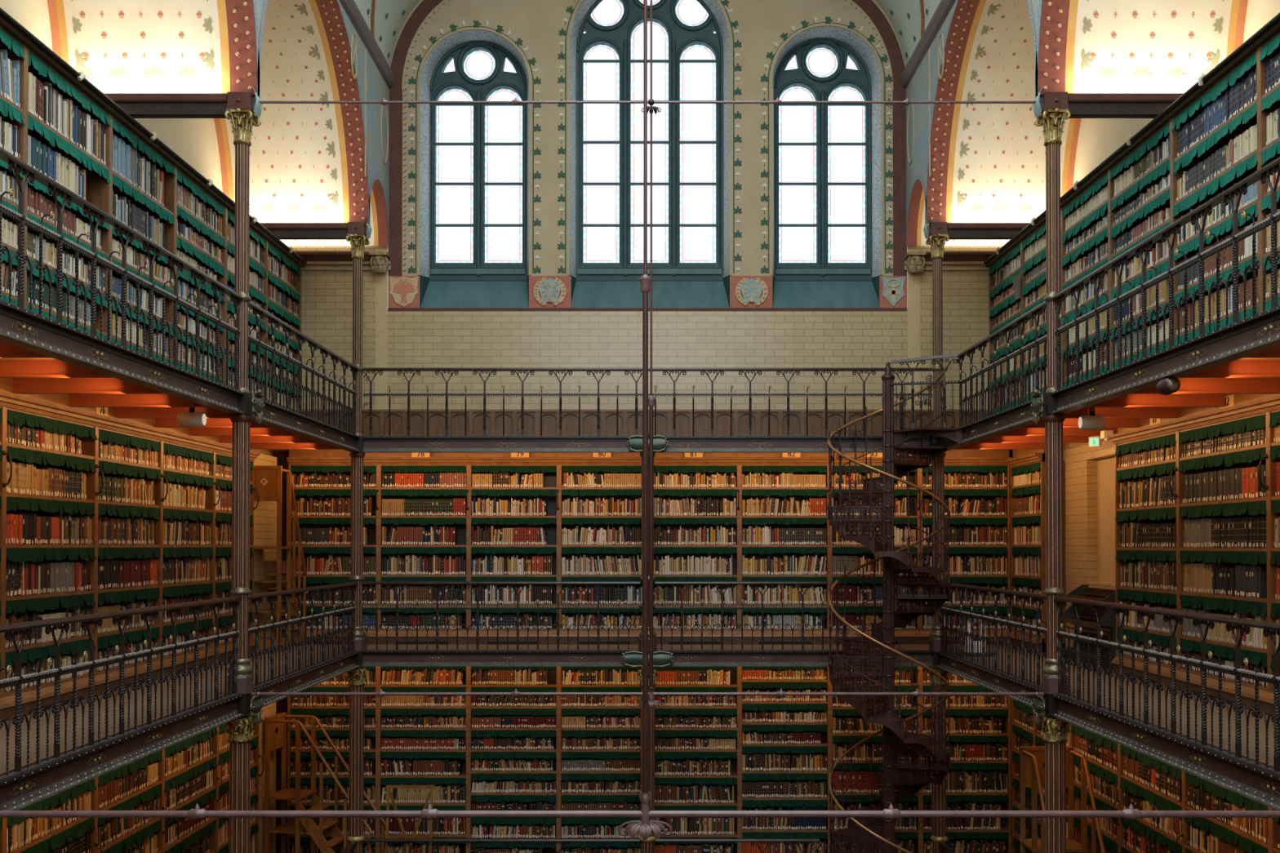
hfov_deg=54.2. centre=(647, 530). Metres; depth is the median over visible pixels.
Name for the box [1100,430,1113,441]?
smoke detector
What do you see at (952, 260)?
trim
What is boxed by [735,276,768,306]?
rosette
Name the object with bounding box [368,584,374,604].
book
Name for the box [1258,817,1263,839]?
book
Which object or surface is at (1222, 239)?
book
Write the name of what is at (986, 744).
book
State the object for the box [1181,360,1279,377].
joist
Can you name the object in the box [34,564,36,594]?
book
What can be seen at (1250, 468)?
book
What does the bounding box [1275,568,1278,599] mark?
book
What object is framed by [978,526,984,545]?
book
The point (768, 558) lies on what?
book
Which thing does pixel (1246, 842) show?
bookcase
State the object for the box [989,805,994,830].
book
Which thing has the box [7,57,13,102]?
book
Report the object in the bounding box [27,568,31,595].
book
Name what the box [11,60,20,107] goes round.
book
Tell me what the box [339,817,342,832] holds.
book
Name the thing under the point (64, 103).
book
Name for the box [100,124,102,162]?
book
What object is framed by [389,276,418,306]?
shield
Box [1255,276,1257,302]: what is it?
book
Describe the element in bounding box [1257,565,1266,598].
book
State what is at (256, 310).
iron railing
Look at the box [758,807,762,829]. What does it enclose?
book
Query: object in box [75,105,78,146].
book
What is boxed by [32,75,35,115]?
book
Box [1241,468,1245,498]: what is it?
book
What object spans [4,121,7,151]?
book
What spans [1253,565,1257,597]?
book
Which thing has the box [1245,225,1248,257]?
book
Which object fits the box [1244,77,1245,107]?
book
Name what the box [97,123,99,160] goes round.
book
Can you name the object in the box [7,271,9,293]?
book
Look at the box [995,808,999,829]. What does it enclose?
book
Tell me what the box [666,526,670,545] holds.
book
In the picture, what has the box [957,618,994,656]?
book stand
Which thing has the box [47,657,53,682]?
book
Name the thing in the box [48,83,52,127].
book
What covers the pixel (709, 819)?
book
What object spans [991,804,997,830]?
book
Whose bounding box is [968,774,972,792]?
book
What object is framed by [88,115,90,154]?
book
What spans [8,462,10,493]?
book
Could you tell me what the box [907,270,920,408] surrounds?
column
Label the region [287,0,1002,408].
wall
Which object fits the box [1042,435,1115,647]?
wall
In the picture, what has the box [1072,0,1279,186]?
wall
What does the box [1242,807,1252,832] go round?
book
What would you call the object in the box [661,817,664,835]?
book
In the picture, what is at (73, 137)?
book
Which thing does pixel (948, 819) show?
book
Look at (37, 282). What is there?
book
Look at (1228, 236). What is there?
book
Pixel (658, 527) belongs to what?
book
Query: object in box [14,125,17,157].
book
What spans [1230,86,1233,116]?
book
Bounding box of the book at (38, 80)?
[36,79,39,119]
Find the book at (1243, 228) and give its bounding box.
[1242,226,1244,258]
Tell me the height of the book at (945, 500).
0.233 m
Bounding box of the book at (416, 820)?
[414,817,418,835]
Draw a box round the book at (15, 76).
[12,67,17,106]
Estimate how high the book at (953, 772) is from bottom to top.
0.303 m
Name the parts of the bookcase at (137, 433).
panel, cornice, grab handle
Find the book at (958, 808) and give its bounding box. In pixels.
[957,805,963,829]
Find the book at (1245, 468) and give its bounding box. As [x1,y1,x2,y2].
[1244,467,1246,498]
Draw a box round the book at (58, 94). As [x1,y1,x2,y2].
[57,93,61,133]
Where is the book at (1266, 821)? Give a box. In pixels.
[1264,817,1268,843]
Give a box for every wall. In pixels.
[0,0,222,191]
[251,448,276,852]
[252,0,389,246]
[272,451,1013,852]
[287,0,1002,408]
[906,0,1042,246]
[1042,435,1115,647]
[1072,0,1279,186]
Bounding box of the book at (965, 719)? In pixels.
[960,715,968,733]
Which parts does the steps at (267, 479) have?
panel, post, post, handrail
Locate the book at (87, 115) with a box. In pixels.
[84,113,88,153]
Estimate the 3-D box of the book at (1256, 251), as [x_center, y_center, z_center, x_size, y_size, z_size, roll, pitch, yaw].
[5.075,-2.391,10.233,0.203,0.270,0.028,0,-1,0]
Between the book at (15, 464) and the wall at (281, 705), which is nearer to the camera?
the book at (15, 464)
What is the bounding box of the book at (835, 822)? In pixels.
[833,802,836,829]
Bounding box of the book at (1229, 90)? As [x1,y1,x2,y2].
[1228,89,1230,119]
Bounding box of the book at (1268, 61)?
[1268,61,1270,90]
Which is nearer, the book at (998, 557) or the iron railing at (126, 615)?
the iron railing at (126, 615)
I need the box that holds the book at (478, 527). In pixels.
[476,525,480,545]
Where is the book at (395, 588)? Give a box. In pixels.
[393,586,397,604]
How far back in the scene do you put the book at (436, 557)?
18.03 m
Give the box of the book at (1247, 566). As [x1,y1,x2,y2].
[1246,565,1248,596]
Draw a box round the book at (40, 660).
[27,659,44,684]
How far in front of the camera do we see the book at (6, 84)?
9.82 m
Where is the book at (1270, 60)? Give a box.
[1269,58,1272,89]
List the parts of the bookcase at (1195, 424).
cornice, panel, grab handle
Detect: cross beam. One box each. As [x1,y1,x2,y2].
[103,93,226,118]
[259,222,347,239]
[947,222,1029,239]
[1067,93,1183,118]
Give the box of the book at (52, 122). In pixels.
[51,88,53,128]
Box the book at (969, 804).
[965,801,972,829]
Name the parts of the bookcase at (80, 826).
grab handle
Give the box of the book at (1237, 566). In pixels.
[1235,564,1258,595]
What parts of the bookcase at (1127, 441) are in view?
cornice, panel, grab handle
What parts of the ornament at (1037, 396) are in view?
panel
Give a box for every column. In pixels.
[222,693,257,852]
[224,86,262,393]
[227,392,253,694]
[345,651,368,852]
[346,217,372,436]
[349,436,365,651]
[636,651,657,852]
[638,436,656,651]
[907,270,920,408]
[923,217,949,427]
[927,651,950,852]
[928,436,946,651]
[1031,87,1071,393]
[1038,693,1071,852]
[1042,392,1067,694]
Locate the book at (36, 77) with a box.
[35,77,37,116]
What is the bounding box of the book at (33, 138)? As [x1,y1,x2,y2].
[31,137,35,168]
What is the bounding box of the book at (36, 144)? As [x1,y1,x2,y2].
[35,139,38,170]
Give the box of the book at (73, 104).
[71,103,73,142]
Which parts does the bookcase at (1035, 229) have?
cornice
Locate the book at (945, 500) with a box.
[944,499,947,515]
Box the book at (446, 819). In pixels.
[444,817,447,835]
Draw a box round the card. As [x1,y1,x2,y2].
[1012,273,1021,299]
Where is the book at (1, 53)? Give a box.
[0,51,5,97]
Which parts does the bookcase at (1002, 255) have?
cornice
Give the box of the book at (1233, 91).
[1232,84,1235,115]
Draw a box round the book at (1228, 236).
[1227,234,1231,266]
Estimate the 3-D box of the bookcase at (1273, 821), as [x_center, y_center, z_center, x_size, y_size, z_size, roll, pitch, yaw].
[5.321,3.403,9.608,0.368,3.130,1.703,0,-1,0]
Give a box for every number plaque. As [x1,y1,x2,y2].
[95,407,107,416]
[411,453,430,457]
[511,453,528,457]
[592,453,611,457]
[684,453,702,457]
[782,453,800,457]
[864,453,882,457]
[1150,417,1160,425]
[1220,394,1234,408]
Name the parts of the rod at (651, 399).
rod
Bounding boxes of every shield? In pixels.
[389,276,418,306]
[881,276,905,306]
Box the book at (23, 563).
[22,562,24,595]
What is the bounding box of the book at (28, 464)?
[27,464,29,494]
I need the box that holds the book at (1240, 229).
[1238,228,1241,261]
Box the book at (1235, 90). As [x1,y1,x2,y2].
[1234,84,1236,114]
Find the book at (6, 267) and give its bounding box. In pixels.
[4,265,8,293]
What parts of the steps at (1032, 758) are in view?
post, handrail, post, panel, post, post, handrail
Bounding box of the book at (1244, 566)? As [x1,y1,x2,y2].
[1243,565,1246,596]
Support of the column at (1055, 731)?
on the floor
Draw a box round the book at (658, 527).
[657,526,660,545]
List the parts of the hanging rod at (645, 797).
rod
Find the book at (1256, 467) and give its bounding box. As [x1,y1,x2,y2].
[1255,466,1257,497]
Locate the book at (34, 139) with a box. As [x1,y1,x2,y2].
[34,138,35,168]
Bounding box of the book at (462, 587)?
[458,585,466,604]
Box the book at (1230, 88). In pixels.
[1229,88,1231,118]
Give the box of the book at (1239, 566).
[1237,565,1240,596]
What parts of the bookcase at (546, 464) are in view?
cornice, grab handle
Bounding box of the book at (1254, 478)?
[1252,466,1256,497]
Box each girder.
[0,300,244,413]
[0,694,243,810]
[251,400,359,451]
[252,651,359,707]
[361,651,641,666]
[362,436,640,453]
[653,650,933,666]
[654,436,929,453]
[935,400,1043,451]
[935,651,1043,709]
[1051,306,1279,413]
[1052,694,1279,810]
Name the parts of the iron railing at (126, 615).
beaded rail, rail, handrail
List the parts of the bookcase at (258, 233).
cornice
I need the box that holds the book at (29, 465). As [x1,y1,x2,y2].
[28,464,31,494]
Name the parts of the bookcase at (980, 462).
panel, cornice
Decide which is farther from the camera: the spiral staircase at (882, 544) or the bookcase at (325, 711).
the bookcase at (325, 711)
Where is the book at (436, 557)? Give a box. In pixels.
[435,555,439,574]
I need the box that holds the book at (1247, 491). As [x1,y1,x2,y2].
[1245,467,1249,498]
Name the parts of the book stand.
leg, leg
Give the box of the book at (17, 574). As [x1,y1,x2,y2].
[14,569,18,595]
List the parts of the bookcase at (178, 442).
panel, cornice, grab handle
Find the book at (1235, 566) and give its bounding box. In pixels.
[1235,565,1235,595]
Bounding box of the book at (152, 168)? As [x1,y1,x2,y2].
[151,167,154,198]
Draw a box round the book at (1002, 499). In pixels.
[999,497,1004,515]
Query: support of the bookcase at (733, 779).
on the floor
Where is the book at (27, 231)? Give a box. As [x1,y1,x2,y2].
[26,231,28,254]
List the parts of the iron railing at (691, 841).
handrail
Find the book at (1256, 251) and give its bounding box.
[1255,221,1257,252]
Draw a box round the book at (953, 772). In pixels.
[950,769,955,792]
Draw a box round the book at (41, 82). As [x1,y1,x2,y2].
[40,82,41,119]
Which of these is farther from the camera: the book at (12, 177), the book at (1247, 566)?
the book at (1247, 566)
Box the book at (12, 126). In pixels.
[11,126,13,154]
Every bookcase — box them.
[0,7,37,306]
[0,377,15,720]
[0,377,106,719]
[0,817,4,852]
[4,777,102,852]
[24,37,120,339]
[93,407,170,694]
[96,749,169,852]
[110,107,184,364]
[159,427,222,676]
[163,726,222,852]
[175,160,234,385]
[212,435,260,662]
[217,711,264,852]
[226,202,274,399]
[266,235,306,413]
[286,449,378,644]
[287,666,377,852]
[377,453,469,644]
[377,666,468,852]
[467,453,559,644]
[468,666,559,852]
[558,453,642,644]
[558,666,640,852]
[653,453,739,644]
[653,666,739,852]
[739,453,830,644]
[739,666,830,852]
[829,453,920,644]
[830,666,920,852]
[920,449,1011,644]
[920,666,1011,852]
[983,235,1021,415]
[1004,448,1064,652]
[1011,698,1034,852]
[1014,208,1062,403]
[1034,711,1070,852]
[1060,164,1110,388]
[1070,723,1119,852]
[1100,112,1171,369]
[1106,407,1180,687]
[1119,744,1183,852]
[1161,40,1260,346]
[1168,394,1271,714]
[1182,770,1270,852]
[1247,12,1279,313]
[1257,393,1279,715]
[1270,807,1279,852]
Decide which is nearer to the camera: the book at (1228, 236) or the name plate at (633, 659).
the book at (1228, 236)
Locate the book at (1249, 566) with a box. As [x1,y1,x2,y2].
[1248,565,1250,597]
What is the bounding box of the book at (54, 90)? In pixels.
[53,88,56,130]
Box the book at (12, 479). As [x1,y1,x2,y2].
[9,462,15,493]
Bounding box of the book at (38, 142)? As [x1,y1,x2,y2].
[37,140,40,172]
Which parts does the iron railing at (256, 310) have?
beaded rail, handrail, rail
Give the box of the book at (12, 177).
[9,176,15,202]
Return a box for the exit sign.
[1088,436,1101,447]
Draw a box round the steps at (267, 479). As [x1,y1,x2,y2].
[253,466,306,652]
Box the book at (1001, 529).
[997,527,1003,545]
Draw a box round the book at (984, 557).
[980,555,986,574]
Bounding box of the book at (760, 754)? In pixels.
[758,751,762,771]
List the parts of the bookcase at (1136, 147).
cornice, panel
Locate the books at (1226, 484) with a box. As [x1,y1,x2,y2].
[0,48,1279,852]
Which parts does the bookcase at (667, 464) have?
cornice, grab handle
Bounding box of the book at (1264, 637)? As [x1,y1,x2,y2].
[1261,628,1265,648]
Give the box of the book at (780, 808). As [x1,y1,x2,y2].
[777,805,782,830]
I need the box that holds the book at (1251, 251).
[1250,222,1253,255]
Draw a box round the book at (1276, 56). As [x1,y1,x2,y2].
[1274,54,1277,85]
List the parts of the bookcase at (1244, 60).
cornice, panel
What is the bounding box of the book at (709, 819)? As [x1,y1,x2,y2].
[708,817,711,834]
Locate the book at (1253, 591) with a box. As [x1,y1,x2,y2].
[1252,565,1254,597]
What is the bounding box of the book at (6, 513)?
[6,513,24,544]
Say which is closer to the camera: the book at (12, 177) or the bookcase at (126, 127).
the book at (12, 177)
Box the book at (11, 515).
[8,514,13,544]
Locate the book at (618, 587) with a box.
[617,586,620,604]
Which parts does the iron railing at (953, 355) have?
handrail, beaded rail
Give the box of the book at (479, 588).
[478,585,483,604]
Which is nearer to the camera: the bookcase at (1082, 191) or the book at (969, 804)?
the bookcase at (1082, 191)
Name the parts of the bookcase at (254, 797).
grab handle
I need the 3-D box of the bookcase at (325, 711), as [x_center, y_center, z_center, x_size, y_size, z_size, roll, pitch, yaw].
[-4.516,3.476,18.069,1.297,3.190,0.350,0,-1,0]
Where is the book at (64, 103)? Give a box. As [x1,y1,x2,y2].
[62,100,66,137]
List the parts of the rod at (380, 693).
knob, knob, rod, knob, knob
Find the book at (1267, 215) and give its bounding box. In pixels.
[1265,214,1268,253]
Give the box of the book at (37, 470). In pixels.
[36,469,39,495]
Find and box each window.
[419,30,528,307]
[568,0,729,307]
[772,26,881,307]
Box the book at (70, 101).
[68,99,72,142]
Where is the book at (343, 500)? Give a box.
[341,497,346,515]
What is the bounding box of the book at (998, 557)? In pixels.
[995,556,1000,574]
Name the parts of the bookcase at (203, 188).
panel, cornice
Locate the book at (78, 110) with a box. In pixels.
[77,109,80,147]
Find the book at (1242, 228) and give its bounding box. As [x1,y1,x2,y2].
[1240,227,1242,259]
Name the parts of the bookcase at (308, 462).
cornice, panel, grab handle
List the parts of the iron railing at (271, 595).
beaded rail, handrail, rail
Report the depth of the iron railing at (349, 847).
16.38 m
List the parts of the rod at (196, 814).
knob, knob, rod, knob, knob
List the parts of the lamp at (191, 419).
stem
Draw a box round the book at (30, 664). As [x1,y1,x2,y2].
[29,663,32,687]
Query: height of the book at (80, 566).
0.252 m
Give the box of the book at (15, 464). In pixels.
[14,462,17,493]
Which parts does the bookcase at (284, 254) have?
cornice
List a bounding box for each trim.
[294,251,391,270]
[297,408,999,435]
[339,0,395,88]
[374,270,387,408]
[899,0,955,88]
[904,251,995,270]
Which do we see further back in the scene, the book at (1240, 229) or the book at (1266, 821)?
the book at (1266, 821)
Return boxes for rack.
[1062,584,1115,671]
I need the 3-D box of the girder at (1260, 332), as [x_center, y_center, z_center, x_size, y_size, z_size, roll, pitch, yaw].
[3.920,-1.250,8.766,0.160,0.203,6.300,0,-1,0]
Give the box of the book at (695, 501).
[693,499,697,515]
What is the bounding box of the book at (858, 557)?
[857,556,860,574]
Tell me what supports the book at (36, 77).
on the bookcase at (42, 61)
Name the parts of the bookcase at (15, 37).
cornice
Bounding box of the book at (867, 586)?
[864,585,869,604]
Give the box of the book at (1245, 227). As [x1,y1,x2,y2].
[1244,226,1246,257]
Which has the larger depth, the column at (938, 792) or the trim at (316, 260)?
the trim at (316, 260)
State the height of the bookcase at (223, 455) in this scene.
2.794 m
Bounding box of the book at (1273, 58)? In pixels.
[1272,57,1275,87]
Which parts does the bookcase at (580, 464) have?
cornice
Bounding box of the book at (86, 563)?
[83,562,88,590]
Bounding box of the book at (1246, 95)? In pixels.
[1244,75,1248,106]
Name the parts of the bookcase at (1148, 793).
grab handle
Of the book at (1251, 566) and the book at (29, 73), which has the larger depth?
the book at (1251, 566)
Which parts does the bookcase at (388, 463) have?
cornice, grab handle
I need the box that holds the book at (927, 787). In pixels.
[925,770,929,792]
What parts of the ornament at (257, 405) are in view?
panel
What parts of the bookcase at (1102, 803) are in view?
grab handle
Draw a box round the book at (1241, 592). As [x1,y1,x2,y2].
[1240,565,1242,596]
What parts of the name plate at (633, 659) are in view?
panel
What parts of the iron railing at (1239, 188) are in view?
rail, handrail, beaded rail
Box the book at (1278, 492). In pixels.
[1277,462,1279,496]
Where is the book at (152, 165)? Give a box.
[151,164,155,199]
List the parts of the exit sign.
panel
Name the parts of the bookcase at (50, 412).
panel, cornice, grab handle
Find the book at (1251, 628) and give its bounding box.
[1249,626,1253,647]
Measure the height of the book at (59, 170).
0.293 m
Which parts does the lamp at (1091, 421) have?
stem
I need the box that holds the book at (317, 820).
[315,817,319,826]
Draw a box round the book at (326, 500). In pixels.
[324,497,330,515]
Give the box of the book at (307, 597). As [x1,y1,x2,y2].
[306,586,309,604]
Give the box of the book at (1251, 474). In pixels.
[1250,466,1253,497]
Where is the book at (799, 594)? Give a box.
[796,584,801,604]
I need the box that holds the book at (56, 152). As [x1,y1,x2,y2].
[56,151,57,182]
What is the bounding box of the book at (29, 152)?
[28,135,31,166]
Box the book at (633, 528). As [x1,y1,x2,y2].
[631,527,635,545]
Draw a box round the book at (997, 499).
[992,497,999,515]
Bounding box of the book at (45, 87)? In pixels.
[44,85,48,124]
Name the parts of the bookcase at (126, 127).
panel, cornice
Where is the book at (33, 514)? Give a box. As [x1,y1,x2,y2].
[32,513,35,544]
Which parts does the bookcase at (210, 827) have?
grab handle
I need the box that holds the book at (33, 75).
[32,75,33,114]
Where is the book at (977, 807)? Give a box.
[974,804,978,829]
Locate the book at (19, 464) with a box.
[17,462,22,493]
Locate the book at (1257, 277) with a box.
[1256,276,1257,302]
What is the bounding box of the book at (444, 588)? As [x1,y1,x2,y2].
[440,586,445,604]
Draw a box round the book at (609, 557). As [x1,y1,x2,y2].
[608,555,613,574]
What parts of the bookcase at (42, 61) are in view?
panel, cornice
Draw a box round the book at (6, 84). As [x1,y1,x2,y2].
[3,58,9,99]
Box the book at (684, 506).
[681,498,687,515]
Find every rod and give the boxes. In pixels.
[0,803,1279,821]
[249,688,1044,697]
[254,97,1040,105]
[617,0,672,840]
[639,0,662,708]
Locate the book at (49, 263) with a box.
[45,242,50,265]
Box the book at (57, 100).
[55,90,58,132]
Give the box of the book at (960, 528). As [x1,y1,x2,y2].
[956,527,962,545]
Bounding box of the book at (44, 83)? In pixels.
[40,81,48,124]
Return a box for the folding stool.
[385,785,434,852]
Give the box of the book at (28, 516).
[27,513,31,544]
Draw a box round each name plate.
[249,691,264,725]
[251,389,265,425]
[620,648,674,673]
[626,433,669,457]
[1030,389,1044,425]
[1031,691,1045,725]
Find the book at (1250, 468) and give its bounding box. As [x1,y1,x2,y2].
[1248,467,1251,497]
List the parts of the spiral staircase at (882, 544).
handrail, handrail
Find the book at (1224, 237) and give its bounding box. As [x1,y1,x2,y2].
[1223,237,1225,268]
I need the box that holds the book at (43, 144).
[42,143,45,174]
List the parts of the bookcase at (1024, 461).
cornice, panel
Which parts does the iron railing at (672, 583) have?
beaded rail, handrail, rail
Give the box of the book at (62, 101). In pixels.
[62,101,62,134]
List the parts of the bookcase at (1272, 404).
cornice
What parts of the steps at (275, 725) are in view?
post, panel, post, post, post, handrail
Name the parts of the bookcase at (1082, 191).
cornice, panel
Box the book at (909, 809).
[908,806,911,829]
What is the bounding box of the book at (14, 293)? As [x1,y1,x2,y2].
[13,271,16,296]
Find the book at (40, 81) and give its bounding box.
[39,80,40,119]
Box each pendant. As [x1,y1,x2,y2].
[617,820,672,840]
[639,687,662,708]
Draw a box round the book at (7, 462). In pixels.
[6,461,8,493]
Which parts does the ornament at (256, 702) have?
panel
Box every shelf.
[253,580,288,582]
[253,609,284,613]
[253,637,289,652]
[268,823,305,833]
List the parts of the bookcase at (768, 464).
cornice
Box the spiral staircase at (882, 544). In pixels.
[826,361,963,852]
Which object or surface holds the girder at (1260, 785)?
attached to the column at (1055, 731)
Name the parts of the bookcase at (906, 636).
panel, cornice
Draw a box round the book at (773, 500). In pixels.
[770,497,775,515]
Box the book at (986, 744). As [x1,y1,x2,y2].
[982,742,990,760]
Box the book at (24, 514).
[23,513,27,544]
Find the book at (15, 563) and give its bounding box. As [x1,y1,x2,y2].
[5,561,17,596]
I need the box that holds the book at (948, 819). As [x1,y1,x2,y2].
[946,803,950,830]
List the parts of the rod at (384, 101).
knob, knob, rod, knob, knob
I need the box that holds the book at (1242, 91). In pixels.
[1240,78,1244,109]
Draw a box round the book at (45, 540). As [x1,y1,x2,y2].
[44,516,46,544]
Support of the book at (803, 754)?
on the bookcase at (824, 728)
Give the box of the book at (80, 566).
[79,564,82,591]
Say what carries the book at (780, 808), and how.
on the bookcase at (824, 728)
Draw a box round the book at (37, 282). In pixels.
[36,280,39,305]
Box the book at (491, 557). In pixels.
[489,555,494,574]
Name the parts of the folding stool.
leg, leg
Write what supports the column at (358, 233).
on the column at (357, 457)
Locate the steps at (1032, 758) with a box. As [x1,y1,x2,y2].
[1018,746,1105,852]
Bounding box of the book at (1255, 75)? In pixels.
[1253,67,1256,100]
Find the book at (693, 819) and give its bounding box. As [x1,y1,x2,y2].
[689,817,695,834]
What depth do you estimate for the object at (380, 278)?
18.13 m
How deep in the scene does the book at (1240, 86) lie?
10.51 m
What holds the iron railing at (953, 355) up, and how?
on the spiral staircase at (882, 544)
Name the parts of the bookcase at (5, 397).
grab handle, cornice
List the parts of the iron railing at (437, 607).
handrail, beaded rail, rail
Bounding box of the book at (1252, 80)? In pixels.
[1250,71,1254,102]
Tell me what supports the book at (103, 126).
on the bookcase at (42, 61)
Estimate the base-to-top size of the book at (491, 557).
0.280 m
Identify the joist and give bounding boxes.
[0,341,49,357]
[0,360,114,377]
[11,377,166,394]
[67,394,207,407]
[114,407,231,417]
[154,417,272,427]
[188,427,297,435]
[218,435,321,443]
[249,443,339,448]
[955,443,1064,448]
[973,435,1090,443]
[996,427,1117,435]
[1022,417,1141,427]
[1064,407,1181,417]
[1087,394,1226,407]
[1128,377,1279,394]
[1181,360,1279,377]
[1245,346,1279,357]
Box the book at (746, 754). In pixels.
[745,752,748,771]
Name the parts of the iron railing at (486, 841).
handrail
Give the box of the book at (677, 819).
[675,817,679,834]
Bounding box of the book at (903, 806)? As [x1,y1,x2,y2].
[902,804,905,829]
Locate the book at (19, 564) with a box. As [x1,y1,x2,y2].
[16,562,22,595]
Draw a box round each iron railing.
[0,147,242,391]
[0,595,241,781]
[248,301,358,435]
[248,582,357,688]
[340,840,357,852]
[361,368,932,436]
[361,581,640,651]
[361,838,639,852]
[654,581,828,651]
[654,838,819,852]
[890,353,959,430]
[937,840,954,852]
[938,582,1047,688]
[956,301,1047,427]
[1052,156,1279,391]
[1053,595,1279,775]
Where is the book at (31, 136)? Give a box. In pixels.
[31,136,31,161]
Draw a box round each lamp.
[177,401,206,426]
[1078,407,1106,429]
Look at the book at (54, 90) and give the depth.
10.65 m
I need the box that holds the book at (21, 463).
[21,462,22,493]
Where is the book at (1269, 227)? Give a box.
[1267,213,1271,252]
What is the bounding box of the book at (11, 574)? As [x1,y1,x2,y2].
[8,562,14,596]
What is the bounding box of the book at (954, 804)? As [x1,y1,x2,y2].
[951,802,959,829]
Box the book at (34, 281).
[32,279,37,305]
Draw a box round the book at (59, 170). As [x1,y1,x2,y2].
[57,152,61,184]
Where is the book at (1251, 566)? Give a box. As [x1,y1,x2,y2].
[1249,565,1252,597]
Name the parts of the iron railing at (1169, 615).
handrail, beaded rail, rail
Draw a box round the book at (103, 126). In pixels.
[100,124,104,164]
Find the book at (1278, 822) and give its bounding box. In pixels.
[1277,822,1279,848]
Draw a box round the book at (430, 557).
[428,556,432,574]
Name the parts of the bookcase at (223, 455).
panel, cornice, grab handle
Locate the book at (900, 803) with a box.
[897,801,902,830]
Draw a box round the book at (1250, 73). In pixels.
[1248,72,1251,104]
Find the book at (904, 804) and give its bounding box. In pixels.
[902,802,907,830]
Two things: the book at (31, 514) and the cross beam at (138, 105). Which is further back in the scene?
the cross beam at (138, 105)
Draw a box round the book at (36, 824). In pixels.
[35,817,37,839]
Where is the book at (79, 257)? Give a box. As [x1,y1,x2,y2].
[79,257,84,281]
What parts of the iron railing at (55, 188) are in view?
beaded rail, rail, handrail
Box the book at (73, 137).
[72,104,75,143]
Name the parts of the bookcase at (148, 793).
grab handle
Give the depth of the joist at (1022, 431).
14.32 m
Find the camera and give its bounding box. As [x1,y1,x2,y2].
[1155,376,1180,395]
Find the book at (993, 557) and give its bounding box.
[988,555,995,574]
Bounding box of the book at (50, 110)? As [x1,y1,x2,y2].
[48,84,52,126]
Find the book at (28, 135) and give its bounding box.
[27,134,29,164]
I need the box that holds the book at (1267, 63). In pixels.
[1265,62,1269,93]
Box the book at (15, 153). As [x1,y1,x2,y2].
[12,125,17,156]
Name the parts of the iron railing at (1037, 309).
handrail, beaded rail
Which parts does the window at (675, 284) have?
glass pane, round pane, glass pane, sloped sill, round pane, glass pane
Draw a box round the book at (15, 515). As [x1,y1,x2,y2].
[13,514,17,544]
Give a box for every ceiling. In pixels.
[0,357,1279,451]
[47,0,257,94]
[213,0,368,223]
[280,179,387,245]
[354,0,941,67]
[906,179,1009,245]
[926,0,1081,223]
[1038,0,1248,94]
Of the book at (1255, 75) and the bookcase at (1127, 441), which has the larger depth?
the bookcase at (1127, 441)
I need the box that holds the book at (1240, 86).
[1239,80,1241,111]
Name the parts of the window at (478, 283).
glass pane, sloped sill, round pane, glass pane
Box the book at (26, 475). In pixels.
[24,463,28,494]
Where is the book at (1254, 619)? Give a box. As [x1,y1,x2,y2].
[1248,617,1255,646]
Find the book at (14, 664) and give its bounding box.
[13,663,15,690]
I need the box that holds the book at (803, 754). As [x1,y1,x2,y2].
[801,753,805,771]
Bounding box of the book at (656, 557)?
[655,555,658,574]
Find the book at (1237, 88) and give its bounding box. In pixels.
[1235,81,1239,112]
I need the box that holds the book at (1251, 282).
[1248,278,1253,305]
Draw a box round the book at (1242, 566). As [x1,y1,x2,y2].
[1242,565,1243,596]
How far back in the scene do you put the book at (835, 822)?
17.98 m
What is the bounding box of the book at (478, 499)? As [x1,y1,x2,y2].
[477,497,480,515]
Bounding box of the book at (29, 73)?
[27,71,31,113]
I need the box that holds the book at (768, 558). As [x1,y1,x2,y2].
[765,556,770,574]
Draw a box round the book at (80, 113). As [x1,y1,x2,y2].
[80,112,81,147]
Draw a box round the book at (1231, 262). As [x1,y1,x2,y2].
[1230,232,1232,265]
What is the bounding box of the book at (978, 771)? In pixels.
[974,769,982,792]
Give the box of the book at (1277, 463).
[1275,462,1278,496]
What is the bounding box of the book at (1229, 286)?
[1228,286,1230,313]
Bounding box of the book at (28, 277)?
[26,275,30,302]
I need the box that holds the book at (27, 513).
[26,513,28,544]
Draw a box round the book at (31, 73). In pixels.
[31,73,32,113]
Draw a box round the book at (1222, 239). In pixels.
[1220,238,1223,269]
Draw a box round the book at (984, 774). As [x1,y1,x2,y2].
[981,771,986,792]
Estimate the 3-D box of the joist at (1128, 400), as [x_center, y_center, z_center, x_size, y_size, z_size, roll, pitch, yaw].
[4.695,-1.183,11.345,1.450,0.124,0.080,0,-1,0]
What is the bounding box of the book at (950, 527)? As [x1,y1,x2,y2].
[949,526,951,545]
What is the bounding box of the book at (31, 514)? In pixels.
[30,513,33,544]
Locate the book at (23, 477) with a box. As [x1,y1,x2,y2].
[22,463,25,494]
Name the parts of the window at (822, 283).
glass pane, round pane, sloped sill, glass pane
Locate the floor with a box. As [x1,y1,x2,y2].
[0,644,1274,773]
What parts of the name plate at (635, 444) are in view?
panel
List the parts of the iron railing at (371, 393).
rail, beaded rail, handrail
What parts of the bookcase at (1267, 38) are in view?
cornice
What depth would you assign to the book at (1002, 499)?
18.03 m
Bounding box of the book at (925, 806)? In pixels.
[924,804,927,830]
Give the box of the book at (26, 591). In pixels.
[24,568,28,595]
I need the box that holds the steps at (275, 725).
[264,712,386,852]
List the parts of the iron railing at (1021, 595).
rail, beaded rail, handrail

